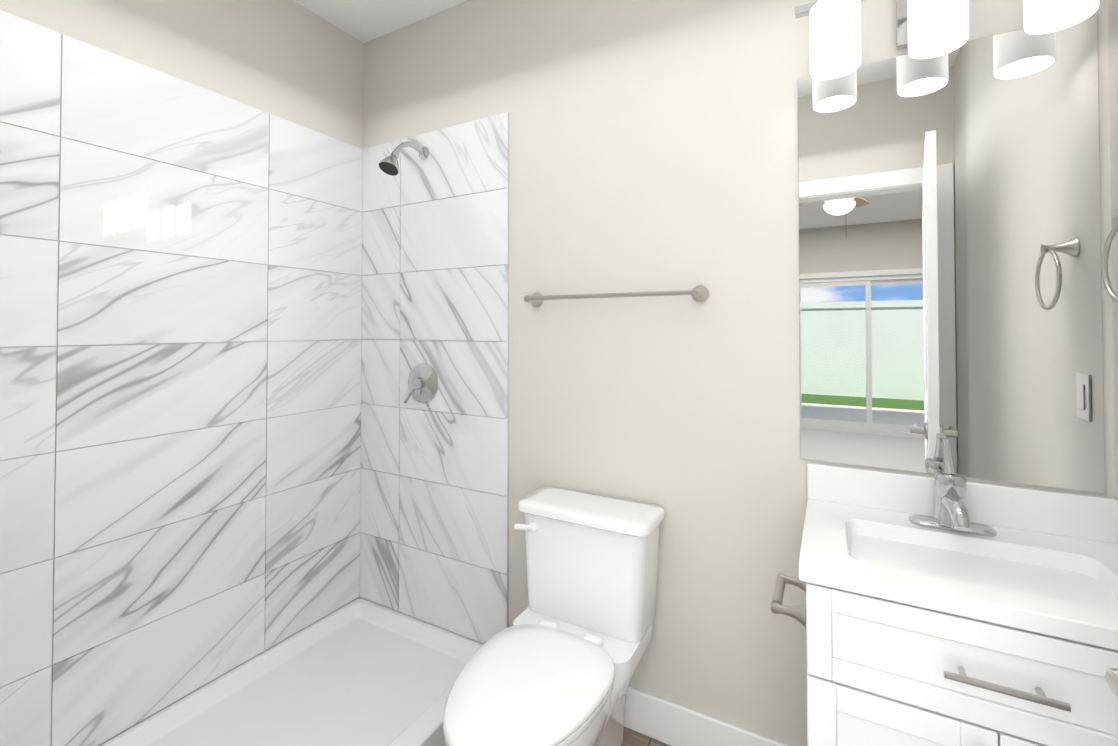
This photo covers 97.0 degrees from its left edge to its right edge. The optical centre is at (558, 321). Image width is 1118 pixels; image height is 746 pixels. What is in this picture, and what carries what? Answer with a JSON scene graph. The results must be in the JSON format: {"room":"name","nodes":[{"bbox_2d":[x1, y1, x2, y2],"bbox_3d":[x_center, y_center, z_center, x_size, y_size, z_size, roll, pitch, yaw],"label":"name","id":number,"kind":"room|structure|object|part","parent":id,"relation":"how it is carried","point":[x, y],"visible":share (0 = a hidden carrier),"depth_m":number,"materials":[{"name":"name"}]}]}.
{"room":"bathroom","nodes":[
{"label":"bathroom","id":0,"kind":"room"},
{"bbox_2d":[0,0,362,745],"bbox_3d":[-1.396,0.016,1.684,0.120,2.750,1.645,0,-1,29],"label":"wall","id":1,"kind":"structure","parent":0,"point":[294,62],"depth_m":1.90,"materials":[{"name":"beige paint"}]},
{"bbox_2d":[0,10,362,745],"bbox_3d":[-1.318,0.227,1.686,0.010,2.134,1.560,0,-1,29],"label":"wall tile","id":2,"kind":"structure","parent":1,"relation":"attached to","point":[180,380],"depth_m":1.65,"materials":[{"name":"tile"}]},
{"bbox_2d":[293,0,468,42],"bbox_3d":[-0.226,-1.418,1.063,2.790,0.100,1.885,0,-1,29],"label":"ceiling","id":3,"kind":"structure","parent":0,"point":[363,21],"depth_m":2.16,"materials":[{"name":"white paint"}]},
{"bbox_2d":[621,727,669,745],"bbox_3d":[-0.226,1.431,1.020,2.790,0.100,1.885,0,-1,29],"label":"floor","id":4,"kind":"structure","parent":0,"point":[632,738],"depth_m":1.64,"materials":[{"name":"brown wood"}]},
{"bbox_2d":[99,598,483,745],"bbox_3d":[-0.937,1.341,1.477,0.859,0.094,1.524,0,-1,29],"label":"shower pan","id":5,"kind":"object","parent":4,"relation":"on","point":[360,672],"visible":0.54,"depth_m":1.80,"materials":[{"name":"plastic"}]},
{"bbox_2d":[443,486,664,745],"bbox_3d":[-0.027,0.996,1.416,0.468,0.783,0.757,0,-1,29],"label":"toilet","id":6,"kind":"object","parent":4,"relation":"on","point":[557,663],"visible":1,"depth_m":1.49,"materials":[{"name":"ceramic"}]},
{"bbox_2d":[799,440,1117,745],"bbox_3d":[0.883,0.839,1.067,0.635,1.086,0.507,0,-1,29],"label":"bathroom vanity","id":7,"kind":"object","parent":4,"relation":"on","point":[948,606],"visible":1,"depth_m":0.98,"materials":[{"name":"painted wood"},{"name":"brushed nickel"}]},
{"bbox_2d":[771,573,805,627],"bbox_3d":[0.581,0.684,1.236,0.081,0.054,0.214,0,-1,29],"label":"toilet paper holder","id":8,"kind":"object","parent":7,"relation":"attached to","point":[798,613],"visible":0.75,"depth_m":1.19,"materials":[{"name":"silver metal"}]},
{"bbox_2d":[909,440,996,536],"bbox_3d":[0.949,0.403,1.188,0.172,0.209,0.182,0,-1,29],"label":"faucet","id":9,"kind":"object","parent":7,"relation":"on","point":[946,504],"depth_m":1.23,"materials":[{"name":"silver metal"}]},
{"bbox_3d":[0.772,0.756,0.860,0.165,0.255,0.036,0,-1,29],"label":"handle","id":10,"kind":"part","parent":7,"relation":"part of","materials":[{"name":"silver metal"}]},
{"bbox_2d":[360,0,1115,745],"bbox_3d":[0.199,0.018,1.815,2.790,2.750,0.120,0,-1,29],"label":"wall","id":11,"kind":"structure","parent":0,"point":[652,144],"depth_m":1.65,"materials":[{"name":"beige paint"}]},
{"bbox_2d":[360,112,508,643],"bbox_3d":[-0.571,0.234,2.160,0.844,2.134,0.010,0,-1,29],"label":"wall tile","id":12,"kind":"structure","parent":11,"relation":"attached to","point":[434,525],"depth_m":2.12,"materials":[{"name":"tile"}]},
{"bbox_2d":[378,141,428,175],"bbox_3d":[-0.651,-0.686,2.076,0.084,0.172,0.237,0,-1,29],"label":"shower head","id":13,"kind":"object","parent":12,"relation":"attached to","point":[388,165],"visible":1,"depth_m":2.02},
{"bbox_2d":[404,363,437,403],"bbox_3d":[-0.609,0.268,2.139,0.174,0.174,0.060,0,-1,29],"label":"shower valve","id":14,"kind":"object","parent":12,"relation":"attached to","point":[423,382],"visible":1,"depth_m":2.14,"materials":[{"name":"silver metal"}]},
{"bbox_2d":[524,286,708,305],"bbox_3d":[0.168,-0.088,1.719,0.674,0.054,0.081,0,-1,29],"label":"towel rail","id":15,"kind":"object","parent":11,"relation":"attached to","point":[699,293],"visible":1,"depth_m":1.65,"materials":[{"name":"silver metal"}]},
{"bbox_2d":[624,687,788,745],"bbox_3d":[0.268,1.324,1.681,1.063,0.135,0.014,0,-1,29],"label":"baseboard","id":16,"kind":"structure","parent":11,"relation":"attached to","point":[662,720],"depth_m":1.59,"materials":[{"name":"white paint"}]},
{"bbox_2d":[795,0,863,79],"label":"sconce","id":17,"kind":"object","parent":11,"relation":"attached to","point":[834,25],"depth_m":1.28,"materials":[{"name":"white glass"}]},
{"bbox_3d":[0.956,-0.830,1.265,0.630,0.170,0.138,0,-1,29],"label":"frame","id":18,"kind":"part","parent":17,"relation":"part of","materials":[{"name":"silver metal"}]},
{"bbox_2d":[896,0,968,58],"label":"sconce","id":19,"kind":"object","parent":11,"relation":"attached to","point":[925,29],"depth_m":1.20,"materials":[{"name":"white glass"}]},
{"bbox_2d":[798,13,1104,492],"bbox_3d":[0.990,-0.162,1.311,0.635,1.125,0.006,0,-1,29],"label":"mirror","id":20,"kind":"object","parent":11,"relation":"attached to","point":[950,285],"visible":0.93,"depth_m":1.28,"materials":[{"name":"clear glass"}]},
{"bbox_2d":[1023,0,1098,33],"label":"sconce","id":21,"kind":"object","parent":11,"relation":"attached to","point":[1039,16],"depth_m":1.13,"materials":[{"name":"white glass"}]},
{"bbox_2d":[1107,0,1117,499],"bbox_3d":[0.945,-0.003,0.400,0.120,2.750,1.645,0,-1,29],"label":"wall","id":22,"kind":"structure","parent":0,"point":[1113,53],"depth_m":1.14,"materials":[{"name":"beige paint"}]},
{"bbox_2d":[1101,215,1117,301],"bbox_3d":[1.159,-0.134,0.989,0.066,0.195,0.166,0,-1,29],"label":"towel ring","id":23,"kind":"object","parent":22,"relation":"attached to","point":[1104,266],"visible":1,"depth_m":1.05,"materials":[{"name":"silver metal"}]},
{"bbox_3d":[-0.409,-0.007,0.136,6.340,2.750,0.120,0,-1,29],"label":"wall","id":24,"kind":"structure","parent":0,"visible":0},
{"bbox_3d":[0.560,0.298,0.181,0.145,2.125,0.902,0,-1,29],"label":"entry door","id":25,"kind":"structure","parent":24,"relation":"in","visible":0},
{"bbox_2d":[1105,668,1117,695],"bbox_3d":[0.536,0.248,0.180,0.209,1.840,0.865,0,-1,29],"label":"door knob","id":26,"kind":"object","parent":25,"relation":"attached to","point":[1111,676],"depth_m":0.57,"materials":[{"name":"silver metal"}]}
]}

